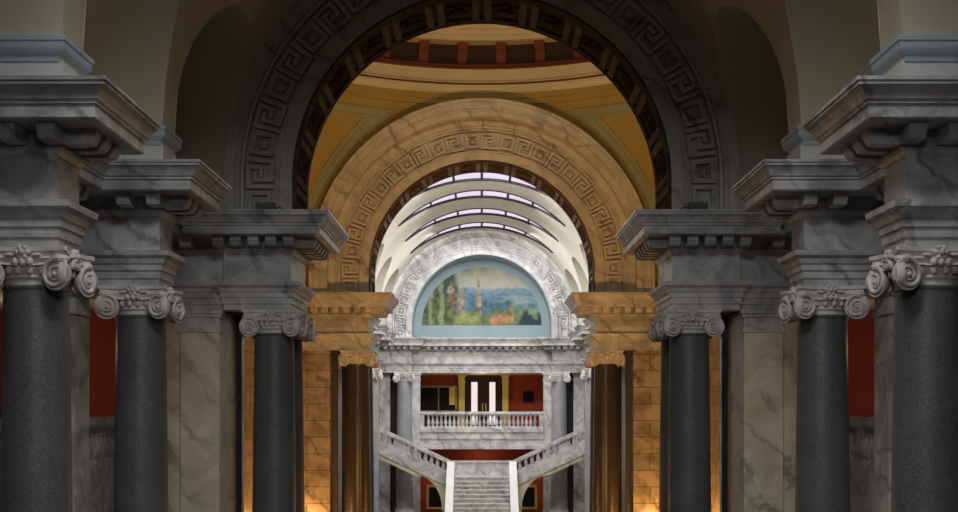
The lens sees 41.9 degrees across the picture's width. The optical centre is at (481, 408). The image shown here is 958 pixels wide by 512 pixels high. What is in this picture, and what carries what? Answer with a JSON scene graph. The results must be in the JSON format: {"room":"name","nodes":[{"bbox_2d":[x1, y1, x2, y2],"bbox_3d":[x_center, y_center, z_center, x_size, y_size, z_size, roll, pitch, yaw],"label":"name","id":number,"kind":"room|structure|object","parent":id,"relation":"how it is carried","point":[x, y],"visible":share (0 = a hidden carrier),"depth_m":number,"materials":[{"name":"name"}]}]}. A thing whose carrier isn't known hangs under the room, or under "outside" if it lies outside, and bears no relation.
{"room":"grand columned hall","nodes":[
{"label":"grand columned hall","id":0,"kind":"room"},
{"bbox_2d":[0,282,95,309],"bbox_3d":[-8.450,-3.020,11.550,3.100,1.920,29.100,0,0,0],"label":"ceiling","id":1,"kind":"structure","parent":0,"point":[91,301],"depth_m":23.96,"materials":[{"name":"paint"}]},
{"bbox_2d":[79,161,110,253],"bbox_3d":[-6.575,-3.025,18.780,1.290,1.950,5.000,0,0,0],"label":"entablature","id":2,"kind":"object","parent":1,"relation":"attached to","point":[91,177],"visible":0.12,"depth_m":19.80,"materials":[{"name":"grey stone"}]},
{"bbox_2d":[0,310,115,418],"bbox_3d":[-8.450,-0.455,26.025,3.100,3.210,0.150,0,0,0],"label":"wall","id":3,"kind":"structure","parent":0,"point":[102,332],"depth_m":25.95,"materials":[{"name":"red paint"}]},
{"bbox_2d":[89,469,113,511],"bbox_3d":[-8.525,1.725,11.550,2.950,1.150,29.100,0,0,0],"label":"wall","id":4,"kind":"structure","parent":0,"point":[101,483],"depth_m":23.17,"materials":[{"name":"grey stone"}]},
{"bbox_2d":[89,417,114,472],"bbox_3d":[-7.200,0.650,23.805,0.340,1.000,4.290,0,0,0],"label":"balustrade","id":5,"kind":"object","parent":4,"relation":"on","point":[101,429],"visible":0.42,"depth_m":23.32,"materials":[{"name":"grey stone"}]},
{"bbox_2d":[0,0,248,208],"bbox_3d":[-6.752,-5.800,11.500,4.496,3.600,29.000,0,0,0],"label":"wall","id":6,"kind":"structure","parent":0,"point":[128,42],"depth_m":20.86,"materials":[{"name":"beige paint"}]},
{"bbox_2d":[62,0,296,153],"bbox_3d":[-4.582,-6.226,11.500,1.496,4.452,29.000,0,0,0],"label":"ceiling","id":7,"kind":"structure","parent":0,"point":[263,15],"depth_m":21.56,"materials":[{"name":"beige paint"}]},
{"bbox_2d":[166,313,235,511],"bbox_3d":[-7.875,2.075,27.035,4.850,8.250,1.830,0,0,0],"label":"wall","id":8,"kind":"structure","parent":0,"point":[228,323],"depth_m":26.27,"materials":[{"name":"stone"}]},
{"bbox_2d":[179,310,225,511],"bbox_3d":[-5.855,2.075,26.050,0.970,8.250,0.300,0,0,0],"label":"pilaster","id":9,"kind":"object","parent":8,"relation":"attached to","point":[200,330],"visible":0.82,"depth_m":25.98,"materials":[{"name":"stone"}]},
{"bbox_2d":[235,316,245,511],"bbox_3d":[-5.410,2.075,27.840,0.340,8.250,0.400,0,0,0],"label":"pilaster","id":10,"kind":"object","parent":8,"relation":"attached to","point":[239,337],"visible":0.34,"depth_m":27.72,"materials":[{"name":"stone"}]},
{"bbox_2d":[172,209,347,315],"bbox_3d":[-5.440,-3.025,26.950,4.720,1.950,3.840,0,0,0],"label":"entablature","id":11,"kind":"object","parent":8,"relation":"on","point":[237,259],"visible":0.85,"depth_m":25.87,"materials":[{"name":"grey stone"}]},
{"bbox_2d":[255,202,282,208],"bbox_3d":[-4.214,-4.105,25.560,0.793,0.210,0.220,0,0,0],"label":"floodlight","id":12,"kind":"object","parent":11,"relation":"on","point":[258,205],"visible":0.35,"depth_m":25.45,"materials":[{"name":"black metal"}]},
{"bbox_2d":[223,0,740,208],"bbox_3d":[0.000,-7.055,26.995,10.720,6.110,2.210,0,0,0],"label":"arch","id":13,"kind":"object","parent":11,"relation":"on","point":[317,49],"visible":0.98,"depth_m":26.00,"materials":[{"name":"grey stone"}]},
{"bbox_2d":[244,336,254,511],"bbox_3d":[-8.000,-2.200,35.835,0.400,16.800,15.770,0,0,0],"label":"wall","id":14,"kind":"structure","parent":0,"point":[248,341],"depth_m":41.79,"materials":[{"name":"stone"}]},
{"bbox_2d":[308,102,396,208],"bbox_3d":[-6.062,-7.176,41.912,6.476,6.353,2.459,0,0,-45],"label":"trim","id":15,"kind":"structure","parent":14,"relation":"attached to","point":[371,116],"depth_m":43.18,"materials":[{"name":"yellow paint"}]},
{"bbox_2d":[303,350,331,511],"bbox_3d":[-7.800,2.075,44.710,5.000,8.250,1.980,0,0,0],"label":"wall","id":16,"kind":"structure","parent":0,"point":[317,366],"depth_m":43.72,"materials":[{"name":"stone"}]},
{"bbox_2d":[329,350,340,511],"bbox_3d":[-5.160,2.075,43.900,0.360,8.250,0.360,0,0,0],"label":"pilaster","id":17,"kind":"object","parent":16,"relation":"attached to","point":[334,353],"visible":0.95,"depth_m":43.80,"materials":[{"name":"brown stone"}]},
{"bbox_2d":[302,292,398,350],"bbox_3d":[-5.440,-3.025,44.700,4.720,1.950,3.840,0,0,0],"label":"entablature","id":18,"kind":"object","parent":16,"relation":"on","point":[342,320],"visible":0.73,"depth_m":43.59,"materials":[{"name":"grey stone"}]},
{"bbox_2d":[309,98,654,291],"bbox_3d":[0.000,-7.360,44.415,11.940,6.720,2.670,0,0,0],"label":"arch","id":19,"kind":"object","parent":18,"relation":"on","point":[427,146],"visible":0.96,"depth_m":43.59,"materials":[{"name":"beige stone"}]},
{"bbox_2d":[305,94,434,286],"bbox_3d":[-5.423,-7.360,41.273,4.307,6.720,11.031,0,0,45],"label":"ceiling","id":20,"kind":"structure","parent":0,"point":[336,127],"depth_m":43.07,"materials":[{"name":"paint"}]},
{"bbox_2d":[378,380,379,510],"bbox_3d":[-7.875,2.075,71.700,4.850,8.250,1.400,0,0,0],"label":"wall","id":21,"kind":"structure","parent":0,"point":[378,380],"depth_m":71.00,"materials":[{"name":"stone"}]},
{"bbox_2d":[379,373,391,511],"bbox_3d":[-5.500,2.075,70.960,0.760,8.250,0.240,0,0,0],"label":"pilaster","id":22,"kind":"object","parent":21,"relation":"attached to","point":[385,382],"visible":0.71,"depth_m":70.91,"materials":[{"name":"grey stone"}]},
{"bbox_2d":[390,373,396,511],"bbox_3d":[-4.825,2.075,71.750,1.250,8.250,0.300,0,0,0],"label":"wall","id":23,"kind":"structure","parent":0,"point":[393,386],"depth_m":71.61,"materials":[{"name":"stone"}]},
{"bbox_2d":[375,218,413,323],"bbox_3d":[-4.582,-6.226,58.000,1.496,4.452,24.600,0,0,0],"label":"ceiling","id":24,"kind":"structure","parent":0,"point":[395,246],"depth_m":61.84,"materials":[{"name":"paint"}]},
{"bbox_2d":[421,373,541,374],"bbox_3d":[0.000,-2.180,73.635,10.800,0.240,4.730,0,0,0],"label":"ceiling","id":25,"kind":"structure","parent":0,"point":[422,373],"depth_m":74.64,"materials":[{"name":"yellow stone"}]},
{"bbox_2d":[395,181,568,257],"bbox_3d":[0.000,-9.266,58.000,7.668,1.628,24.600,0,0,0],"label":"ceiling","id":26,"kind":"structure","parent":0,"point":[409,227],"depth_m":60.70,"materials":[{"name":"paint"}]},
{"bbox_2d":[413,173,548,197],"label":"window","id":27,"kind":"structure","parent":26,"relation":"attached to","point":[468,177],"depth_m":54.32,"materials":[{"name":"grey glass"}]},
{"bbox_2d":[398,190,564,226],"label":"window","id":28,"kind":"structure","parent":26,"relation":"attached to","point":[469,194],"depth_m":58.40,"materials":[{"name":"grey glass"}]},
{"bbox_2d":[405,208,557,241],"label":"window","id":29,"kind":"structure","parent":26,"relation":"attached to","point":[473,211],"depth_m":63.61,"materials":[{"name":"grey glass"}]},
{"bbox_2d":[411,222,552,252],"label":"window","id":30,"kind":"structure","parent":26,"relation":"attached to","point":[472,225],"depth_m":68.34,"materials":[{"name":"grey"}]},
{"bbox_2d":[414,259,549,337],"bbox_3d":[0.000,-6.590,72.450,10.400,5.220,0.300,0,0,0],"label":"wall","id":31,"kind":"structure","parent":0,"point":[543,330],"depth_m":72.29,"materials":[{"name":"blue paint"}]},
{"bbox_2d":[422,267,540,324],"bbox_3d":[0.000,-6.525,72.270,6.900,3.329,0.001,0,0,0],"label":"mural","id":32,"kind":"object","parent":31,"relation":"attached to","point":[480,295],"visible":1,"depth_m":72.28,"materials":[{"name":"paint"}]},
{"bbox_2d":[421,375,542,426],"bbox_3d":[0.000,1.100,76.150,18.000,10.200,0.300,0,0,0],"label":"wall","id":33,"kind":"structure","parent":0,"point":[517,384],"depth_m":76.00,"materials":[{"name":"red paint"}]},
{"bbox_2d":[457,375,465,426],"bbox_3d":[-1.215,-0.450,75.800,0.525,3.200,0.560,0,0,0],"label":"pilaster","id":34,"kind":"object","parent":33,"relation":"attached to","point":[461,381],"visible":0.71,"depth_m":75.60,"materials":[{"name":"yellow paint"}]},
{"bbox_2d":[465,377,501,426],"bbox_3d":[0.106,-0.400,75.840,2.278,3.100,0.280,0,0,0],"label":"door","id":35,"kind":"structure","parent":33,"relation":"in","point":[473,385],"depth_m":75.80,"materials":[{"name":"brown wood"}]},
{"bbox_2d":[501,375,509,426],"bbox_3d":[1.428,-0.450,75.800,0.525,3.200,0.560,0,0,0],"label":"pilaster","id":36,"kind":"object","parent":33,"relation":"attached to","point":[505,381],"visible":0.66,"depth_m":75.60,"materials":[{"name":"yellow paint"}]},
{"bbox_2d":[421,449,542,511],"bbox_3d":[0.000,4.240,73.500,10.900,3.920,0.200,0,0,0],"label":"wall","id":37,"kind":"structure","parent":0,"point":[451,454],"depth_m":73.39,"materials":[{"name":"red paint"}]},
{"bbox_2d":[426,485,441,508],"bbox_3d":[-2.700,5.165,73.335,1.100,1.430,0.090,0,0,0],"label":"framed picture","id":38,"kind":"object","parent":37,"relation":"attached to","point":[433,500],"visible":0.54,"depth_m":73.34,"materials":[{"name":"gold fabric"}]},
{"bbox_2d":[522,485,536,508],"bbox_3d":[2.700,5.165,73.335,1.100,1.430,0.090,0,0,0],"label":"framed picture","id":39,"kind":"object","parent":37,"relation":"attached to","point":[529,501],"visible":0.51,"depth_m":73.34,"materials":[{"name":"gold fabric"}]},
{"bbox_2d":[550,218,587,292],"bbox_3d":[4.582,-6.226,58.000,1.496,4.452,24.600,0,0,0],"label":"ceiling","id":40,"kind":"structure","parent":0,"point":[567,247],"depth_m":61.87,"materials":[{"name":"paint"}]},
{"bbox_2d":[566,373,572,511],"bbox_3d":[4.825,2.075,71.750,1.250,8.250,0.300,0,0,0],"label":"wall","id":41,"kind":"structure","parent":0,"point":[569,386],"depth_m":71.61,"materials":[{"name":"stone"}]},
{"bbox_2d":[565,243,587,323],"bbox_3d":[6.752,-5.800,58.000,4.496,3.600,24.600,0,0,0],"label":"ceiling","id":42,"kind":"structure","parent":0,"point":[581,275],"depth_m":64.34,"materials":[{"name":"paint"}]},
{"bbox_2d":[584,381,584,438],"bbox_3d":[7.875,2.075,71.700,4.850,8.250,1.400,0,0,0],"label":"wall","id":43,"kind":"structure","parent":0,"point":[584,381],"depth_m":71.00,"materials":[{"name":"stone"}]},
{"bbox_2d":[572,373,584,511],"bbox_3d":[5.500,2.075,70.960,0.760,8.250,0.240,0,0,0],"label":"pilaster","id":44,"kind":"object","parent":43,"relation":"attached to","point":[578,384],"visible":0.67,"depth_m":70.91,"materials":[{"name":"grey stone"}]},
{"bbox_2d":[529,94,657,286],"bbox_3d":[5.423,-7.360,41.273,11.031,6.720,4.307,0,0,45],"label":"ceiling","id":45,"kind":"structure","parent":0,"point":[626,127],"depth_m":43.06,"materials":[{"name":"paint"}]},
{"bbox_2d":[632,350,660,511],"bbox_3d":[7.800,2.075,44.710,5.000,8.250,1.980,0,0,0],"label":"wall","id":46,"kind":"structure","parent":0,"point":[646,366],"depth_m":43.72,"materials":[{"name":"stone"}]},
{"bbox_2d":[564,292,660,350],"bbox_3d":[5.440,-3.025,44.700,4.720,1.950,3.840,0,0,0],"label":"entablature","id":47,"kind":"object","parent":46,"relation":"on","point":[618,320],"visible":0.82,"depth_m":43.59,"materials":[{"name":"grey stone"}]},
{"bbox_2d":[623,350,633,511],"bbox_3d":[5.160,2.075,43.900,0.360,8.250,0.360,0,0,0],"label":"pilaster","id":48,"kind":"object","parent":46,"relation":"attached to","point":[628,353],"visible":0.94,"depth_m":43.80,"materials":[{"name":"brown stone"}]},
{"bbox_2d":[709,336,719,511],"bbox_3d":[8.000,-2.200,35.835,0.400,16.800,15.770,0,0,0],"label":"wall","id":49,"kind":"structure","parent":0,"point":[714,343],"depth_m":41.72,"materials":[{"name":"stone"}]},
{"bbox_2d":[566,102,654,208],"bbox_3d":[6.062,-7.176,41.912,6.476,6.353,2.459,0,0,45],"label":"trim","id":50,"kind":"structure","parent":49,"relation":"attached to","point":[590,116],"depth_m":43.18,"materials":[{"name":"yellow paint"}]},
{"bbox_2d":[728,313,797,511],"bbox_3d":[7.875,2.075,27.035,4.850,8.250,1.830,0,0,0],"label":"wall","id":51,"kind":"structure","parent":0,"point":[735,323],"depth_m":26.13,"materials":[{"name":"stone"}]},
{"bbox_2d":[615,209,791,315],"bbox_3d":[5.440,-3.025,26.950,4.720,1.950,3.840,0,0,0],"label":"entablature","id":52,"kind":"object","parent":51,"relation":"on","point":[726,260],"visible":0.76,"depth_m":25.87,"materials":[{"name":"grey stone"}]},
{"bbox_2d":[718,316,727,511],"bbox_3d":[5.410,2.075,27.840,0.340,8.250,0.400,0,0,0],"label":"pilaster","id":53,"kind":"object","parent":51,"relation":"attached to","point":[724,337],"visible":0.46,"depth_m":27.72,"materials":[{"name":"stone"}]},
{"bbox_2d":[738,310,784,511],"bbox_3d":[5.855,2.075,26.050,0.970,8.250,0.300,0,0,0],"label":"pilaster","id":54,"kind":"object","parent":51,"relation":"attached to","point":[762,330],"visible":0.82,"depth_m":25.98,"materials":[{"name":"stone"}]},
{"bbox_2d":[667,0,901,153],"bbox_3d":[4.582,-6.226,11.500,1.496,4.452,29.000,0,0,0],"label":"ceiling","id":55,"kind":"structure","parent":0,"point":[699,15],"depth_m":21.57,"materials":[{"name":"beige paint"}]},
{"bbox_2d":[715,0,957,208],"bbox_3d":[6.752,-5.800,11.500,4.496,3.600,29.000,0,0,0],"label":"wall","id":56,"kind":"structure","parent":0,"point":[834,42],"depth_m":20.86,"materials":[{"name":"beige paint"}]},
{"bbox_2d":[847,310,873,416],"bbox_3d":[8.450,-0.455,26.025,3.100,3.210,0.150,0,0,0],"label":"wall","id":57,"kind":"structure","parent":0,"point":[860,331],"depth_m":25.95,"materials":[{"name":"red paint"}]},
{"bbox_2d":[850,469,873,511],"bbox_3d":[8.525,1.725,11.550,2.950,1.150,29.100,0,0,0],"label":"wall","id":58,"kind":"structure","parent":0,"point":[861,482],"depth_m":23.21,"materials":[{"name":"grey stone"}]},
{"bbox_2d":[849,417,873,472],"bbox_3d":[7.200,0.650,23.805,0.340,1.000,4.290,0,0,0],"label":"balustrade","id":59,"kind":"object","parent":58,"relation":"on","point":[861,429],"visible":0.39,"depth_m":23.33,"materials":[{"name":"grey stone"}]},
{"bbox_2d":[868,299,873,309],"bbox_3d":[8.450,-3.020,11.550,3.100,1.920,29.100,0,0,0],"label":"ceiling","id":60,"kind":"structure","parent":0,"point":[871,301],"depth_m":24.41,"materials":[{"name":"paint"}]},
{"bbox_2d":[782,220,870,298],"bbox_3d":[6.575,-3.025,23.875,1.290,1.950,5.190,0,0,0],"label":"entablature","id":61,"kind":"object","parent":60,"relation":"attached to","point":[787,227],"visible":0.04,"depth_m":25.03,"materials":[{"name":"grey stone"}]},
{"bbox_2d":[853,161,883,253],"bbox_3d":[6.575,-3.025,18.780,1.290,1.950,5.000,0,0,0],"label":"entablature","id":62,"kind":"object","parent":60,"relation":"attached to","point":[871,176],"visible":0.13,"depth_m":19.80,"materials":[{"name":"grey stone"}]},
{"bbox_3d":[0.000,6.350,38.500,24.000,0.300,83.000,0,0,0],"label":"floor","id":63,"kind":"structure","parent":0,"visible":0},
{"bbox_2d":[0,244,97,511],"bbox_3d":[-5.800,2.061,16.280,1.280,8.278,1.280,0,0,0],"label":"granite column","id":64,"kind":"structure","parent":63,"relation":"on","point":[36,432],"depth_m":15.90,"materials":[{"name":"stone"}]},
{"bbox_2d":[0,75,160,250],"bbox_3d":[-5.865,-3.025,16.280,2.710,1.950,2.580,0,0,0],"label":"entablature","id":65,"kind":"object","parent":64,"relation":"on","point":[52,127],"visible":0.98,"depth_m":15.80,"materials":[{"name":"grey stone"}]},
{"bbox_2d":[0,35,93,74],"bbox_3d":[-7.065,-4.360,16.280,3.670,0.720,1.180,0,0,0],"label":"pier base","id":66,"kind":"object","parent":65,"relation":"on","point":[19,54],"visible":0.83,"depth_m":15.81,"materials":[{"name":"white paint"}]},
{"bbox_2d":[69,292,94,511],"bbox_3d":[-7.025,2.075,21.280,0.610,8.250,0.920,0,0,0],"label":"pilaster","id":67,"kind":"object","parent":63,"relation":"on","point":[80,313],"visible":0.28,"depth_m":21.14,"materials":[{"name":"grey stone"}]},
{"bbox_2d":[94,284,185,511],"bbox_3d":[-5.800,2.061,21.280,1.280,8.278,1.280,0,0,0],"label":"granite column","id":68,"kind":"structure","parent":63,"relation":"on","point":[141,313],"depth_m":20.89,"materials":[{"name":"stone"}]},
{"bbox_2d":[79,159,231,290],"bbox_3d":[-5.865,-3.025,21.280,2.710,1.950,2.580,0,0,0],"label":"entablature","id":69,"kind":"object","parent":68,"relation":"on","point":[138,204],"visible":0.87,"depth_m":20.81,"materials":[{"name":"grey stone"}]},
{"bbox_2d":[118,125,182,158],"bbox_3d":[-7.065,-4.360,21.280,3.670,0.720,1.180,0,0,0],"label":"pier base","id":70,"kind":"object","parent":69,"relation":"on","point":[153,149],"visible":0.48,"depth_m":20.83,"materials":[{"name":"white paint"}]},
{"bbox_2d":[239,308,307,511],"bbox_3d":[-4.370,2.061,26.320,1.280,8.278,1.280,0,0,0],"label":"granite column","id":71,"kind":"structure","parent":63,"relation":"on","point":[274,332],"depth_m":25.93,"materials":[{"name":"stone"}]},
{"bbox_2d":[294,314,315,511],"bbox_3d":[-4.370,2.061,27.580,1.280,8.278,1.280,0,0,0],"label":"granite column","id":72,"kind":"structure","parent":63,"relation":"on","point":[298,347],"depth_m":27.37,"materials":[{"name":"stone"}]},
{"bbox_2d":[338,357,341,511],"bbox_3d":[-5.800,2.061,50.000,1.280,8.278,1.280,0,0,0],"label":"granite column","id":73,"kind":"structure","parent":63,"relation":"on","point":[339,366],"depth_m":49.59,"materials":[{"name":"stone"}]},
{"bbox_2d":[339,353,345,511],"bbox_3d":[-4.930,2.075,45.400,0.420,8.250,0.560,0,0,0],"label":"pilaster","id":74,"kind":"object","parent":63,"relation":"on","point":[343,368],"visible":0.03,"depth_m":45.20,"materials":[{"name":"stone"}]},
{"bbox_2d":[338,349,376,511],"bbox_3d":[-4.370,2.061,44.070,1.280,8.278,1.280,0,0,0],"label":"granite column","id":75,"kind":"structure","parent":63,"relation":"on","point":[357,363],"depth_m":43.68,"materials":[{"name":"stone"}]},
{"bbox_2d":[369,353,379,511],"bbox_3d":[-4.370,2.061,45.330,1.280,8.278,1.280,0,0,0],"label":"granite column","id":76,"kind":"structure","parent":63,"relation":"on","point":[376,354],"depth_m":45.16,"materials":[{"name":"stone"}]},
{"bbox_2d":[373,369,382,511],"bbox_3d":[-5.800,2.061,65.000,1.280,8.278,1.280,0,0,0],"label":"granite column","id":77,"kind":"structure","parent":63,"relation":"on","point":[378,372],"depth_m":64.69,"materials":[{"name":"stone"}]},
{"bbox_2d":[373,331,396,368],"bbox_3d":[-5.865,-3.025,65.000,2.710,1.950,2.580,0,0,0],"label":"entablature","id":78,"kind":"object","parent":77,"relation":"on","point":[390,335],"visible":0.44,"depth_m":64.46,"materials":[{"name":"grey stone"}]},
{"bbox_2d":[393,372,414,511],"bbox_3d":[-4.370,2.061,70.670,1.280,8.278,1.280,0,0,0],"label":"granite column","id":79,"kind":"structure","parent":63,"relation":"on","point":[404,480],"depth_m":70.27,"materials":[{"name":"stone"}]},
{"bbox_2d":[379,337,426,372],"bbox_3d":[-5.150,-3.025,70.310,4.140,1.950,1.920,0,0,0],"label":"entablature","id":80,"kind":"object","parent":79,"relation":"on","point":[396,356],"visible":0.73,"depth_m":70.15,"materials":[{"name":"grey stone"}]},
{"bbox_2d":[379,427,584,511],"bbox_3d":[0.000,3.266,66.020,14.240,5.868,6.920,0,0,0],"label":"staircase","id":81,"kind":"structure","parent":63,"relation":"on","point":[466,485],"depth_m":67.42,"materials":[{"name":"grey stone"}]},
{"bbox_2d":[548,372,570,511],"bbox_3d":[4.370,2.061,70.670,1.280,8.278,1.280,0,0,0],"label":"granite column","id":82,"kind":"structure","parent":63,"relation":"on","point":[558,380],"depth_m":70.27,"materials":[{"name":"stone"}]},
{"bbox_2d":[537,337,584,372],"bbox_3d":[5.150,-3.025,70.310,4.140,1.950,1.920,0,0,0],"label":"entablature","id":83,"kind":"object","parent":82,"relation":"on","point":[566,356],"visible":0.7,"depth_m":70.15,"materials":[{"name":"grey stone"}]},
{"bbox_2d":[580,369,590,511],"bbox_3d":[5.800,2.061,65.000,1.280,8.278,1.280,0,0,0],"label":"granite column","id":84,"kind":"structure","parent":63,"relation":"on","point":[584,375],"depth_m":64.69,"materials":[{"name":"stone"}]},
{"bbox_2d":[567,331,589,368],"bbox_3d":[5.865,-3.025,65.000,2.710,1.950,2.580,0,0,0],"label":"entablature","id":85,"kind":"object","parent":84,"relation":"on","point":[573,335],"visible":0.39,"depth_m":64.46,"materials":[{"name":"grey stone"}]},
{"bbox_2d":[584,352,593,511],"bbox_3d":[4.370,2.061,45.330,1.280,8.278,1.280,0,0,0],"label":"granite column","id":86,"kind":"structure","parent":63,"relation":"on","point":[587,353],"depth_m":45.15,"materials":[{"name":"stone"}]},
{"bbox_2d":[586,349,625,511],"bbox_3d":[4.370,2.061,44.070,1.280,8.278,1.280,0,0,0],"label":"granite column","id":87,"kind":"structure","parent":63,"relation":"on","point":[605,363],"depth_m":43.68,"materials":[{"name":"stone"}]},
{"bbox_2d":[617,366,621,511],"bbox_3d":[4.930,2.075,45.400,0.420,8.250,0.560,0,0,0],"label":"pilaster","id":88,"kind":"object","parent":63,"relation":"on","point":[619,369],"visible":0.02,"depth_m":45.20,"materials":[{"name":"stone"}]},
{"bbox_2d":[622,357,625,511],"bbox_3d":[5.800,2.061,50.000,1.280,8.278,1.280,0,0,0],"label":"granite column","id":89,"kind":"structure","parent":63,"relation":"on","point":[624,365],"depth_m":49.59,"materials":[{"name":"stone"}]},
{"bbox_2d":[648,314,669,511],"bbox_3d":[4.370,2.061,27.580,1.280,8.278,1.280,0,0,0],"label":"granite column","id":90,"kind":"structure","parent":63,"relation":"on","point":[665,343],"depth_m":27.38,"materials":[{"name":"stone"}]},
{"bbox_2d":[656,308,724,511],"bbox_3d":[4.370,2.061,26.320,1.280,8.278,1.280,0,0,0],"label":"granite column","id":91,"kind":"structure","parent":63,"relation":"on","point":[689,332],"depth_m":25.93,"materials":[{"name":"stone"}]},
{"bbox_2d":[778,284,869,511],"bbox_3d":[5.800,2.061,21.280,1.280,8.278,1.280,0,0,0],"label":"granite column","id":92,"kind":"structure","parent":63,"relation":"on","point":[822,313],"depth_m":20.89,"materials":[{"name":"stone"}]},
{"bbox_2d":[732,159,883,290],"bbox_3d":[5.865,-3.025,21.280,2.710,1.950,2.580,0,0,0],"label":"entablature","id":93,"kind":"object","parent":92,"relation":"on","point":[824,202],"visible":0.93,"depth_m":20.81,"materials":[{"name":"grey stone"}]},
{"bbox_2d":[781,125,845,158],"bbox_3d":[7.065,-4.360,21.280,3.670,0.720,1.180,0,0,0],"label":"pier base","id":94,"kind":"object","parent":93,"relation":"on","point":[809,149],"visible":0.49,"depth_m":20.83,"materials":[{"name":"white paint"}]},
{"bbox_2d":[868,293,893,511],"bbox_3d":[7.025,2.075,21.280,0.610,8.250,0.920,0,0,0],"label":"pilaster","id":95,"kind":"object","parent":63,"relation":"on","point":[883,313],"visible":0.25,"depth_m":21.21,"materials":[{"name":"grey stone"}]},
{"bbox_2d":[865,244,957,511],"bbox_3d":[5.800,2.061,16.280,1.280,8.278,1.280,0,0,0],"label":"granite column","id":96,"kind":"structure","parent":63,"relation":"on","point":[923,281],"depth_m":15.90,"materials":[{"name":"stone"}]},
{"bbox_2d":[803,75,957,251],"bbox_3d":[5.865,-3.025,16.280,2.710,1.950,2.580,0,0,0],"label":"entablature","id":97,"kind":"object","parent":96,"relation":"on","point":[906,126],"visible":0.99,"depth_m":15.80,"materials":[{"name":"grey stone"}]},
{"bbox_2d":[869,35,957,74],"bbox_3d":[7.065,-4.360,16.280,3.670,0.720,1.180,0,0,0],"label":"pier base","id":98,"kind":"object","parent":97,"relation":"on","point":[921,54],"visible":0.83,"depth_m":15.81,"materials":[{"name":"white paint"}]},
{"bbox_3d":[5.800,2.061,60.000,1.280,8.278,1.280,0,0,0],"label":"granite column","id":99,"kind":"structure","parent":63,"relation":"on","visible":0},
{"bbox_2d":[574,324,589,339],"bbox_3d":[5.865,-3.025,60.000,2.710,1.950,2.580,0,0,0],"label":"entablature","id":100,"kind":"object","parent":99,"relation":"on","point":[581,329],"visible":0.09,"depth_m":58.92,"materials":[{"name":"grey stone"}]},
{"bbox_3d":[0.000,1.715,73.500,7.200,1.130,5.000,0,0,0],"label":"floor","id":101,"kind":"structure","parent":0,"visible":0},
{"bbox_2d":[421,386,456,426],"bbox_3d":[-2.628,-0.135,75.800,2.278,2.570,0.360,0,0,0],"label":"window","id":102,"kind":"structure","parent":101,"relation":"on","point":[433,398],"depth_m":75.65,"materials":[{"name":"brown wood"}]},
{"bbox_2d":[420,429,542,448],"bbox_3d":[0.000,1.715,70.945,6.980,1.130,0.150,0,0,0],"label":"fascia","id":103,"kind":"object","parent":101,"relation":"attached to","point":[429,438],"visible":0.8,"depth_m":70.95,"materials":[{"name":"grey stone"}]},
{"bbox_2d":[420,412,542,428],"bbox_3d":[0.000,0.650,71.120,6.980,1.000,0.340,0,0,0],"label":"balustrade","id":104,"kind":"object","parent":101,"relation":"on","point":[422,414],"visible":1,"depth_m":71.02,"materials":[{"name":"grey stone"}]},
{"bbox_3d":[0.000,-3.140,71.835,10.400,1.680,1.130,0,0,0],"label":"lintel","id":105,"kind":"object","parent":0,"visible":0},
{"bbox_2d":[412,338,550,372],"bbox_3d":[0.000,-3.025,70.625,8.740,1.950,1.290,0,0,0],"label":"entablature","id":106,"kind":"object","parent":105,"relation":"attached to","point":[437,355],"visible":0.98,"depth_m":70.79,"materials":[{"name":"grey stone"}]},
{"bbox_3d":[0.000,-19.100,35.850,15.800,11.600,15.800,0,0,0],"label":"ceiling","id":107,"kind":"structure","parent":0,"visible":0},
{"bbox_2d":[343,24,620,103],"bbox_3d":[0.000,-11.990,35.850,16.995,2.740,16.995,0,0,-44],"label":"dome","id":108,"kind":"object","parent":107,"relation":"attached to","point":[516,64],"visible":0.3,"depth_m":43.25,"materials":[{"name":"paint"}]},
{"bbox_3d":[0.000,-9.125,71.400,19.000,10.250,2.000,0,0,0],"label":"wall","id":109,"kind":"structure","parent":0,"visible":0},
{"bbox_2d":[386,230,576,336],"bbox_3d":[0.000,-7.055,71.295,10.720,6.110,2.210,0,0,0],"label":"arch","id":110,"kind":"object","parent":109,"relation":"attached to","point":[515,249],"visible":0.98,"depth_m":70.27,"materials":[{"name":"white stone"}]},
{"bbox_2d":[412,255,551,336],"bbox_3d":[0.000,-6.370,71.460,7.980,4.740,1.680,0,0,0],"label":"trim","id":111,"kind":"structure","parent":109,"relation":"attached to","point":[474,257],"depth_m":71.28,"materials":[{"name":"blue paint"}]},
{"bbox_3d":[-4.050,2.075,73.710,0.300,8.250,4.580,0,0,0],"label":"wall","id":112,"kind":"structure","parent":0,"visible":0},
{"bbox_2d":[412,373,421,511],"bbox_3d":[-3.725,2.075,71.130,0.610,8.250,0.700,0,0,0],"label":"pilaster","id":113,"kind":"object","parent":112,"relation":"attached to","point":[416,385],"visible":0.71,"depth_m":70.86,"materials":[{"name":"grey stone"}]},
{"bbox_3d":[4.050,2.075,73.710,0.300,8.250,4.580,0,0,0],"label":"wall","id":114,"kind":"structure","parent":0,"visible":0},
{"bbox_2d":[542,373,550,511],"bbox_3d":[3.725,2.075,71.130,0.610,8.250,0.700,0,0,0],"label":"pilaster","id":115,"kind":"object","parent":114,"relation":"attached to","point":[546,384],"visible":0.72,"depth_m":70.86,"materials":[{"name":"grey stone"}]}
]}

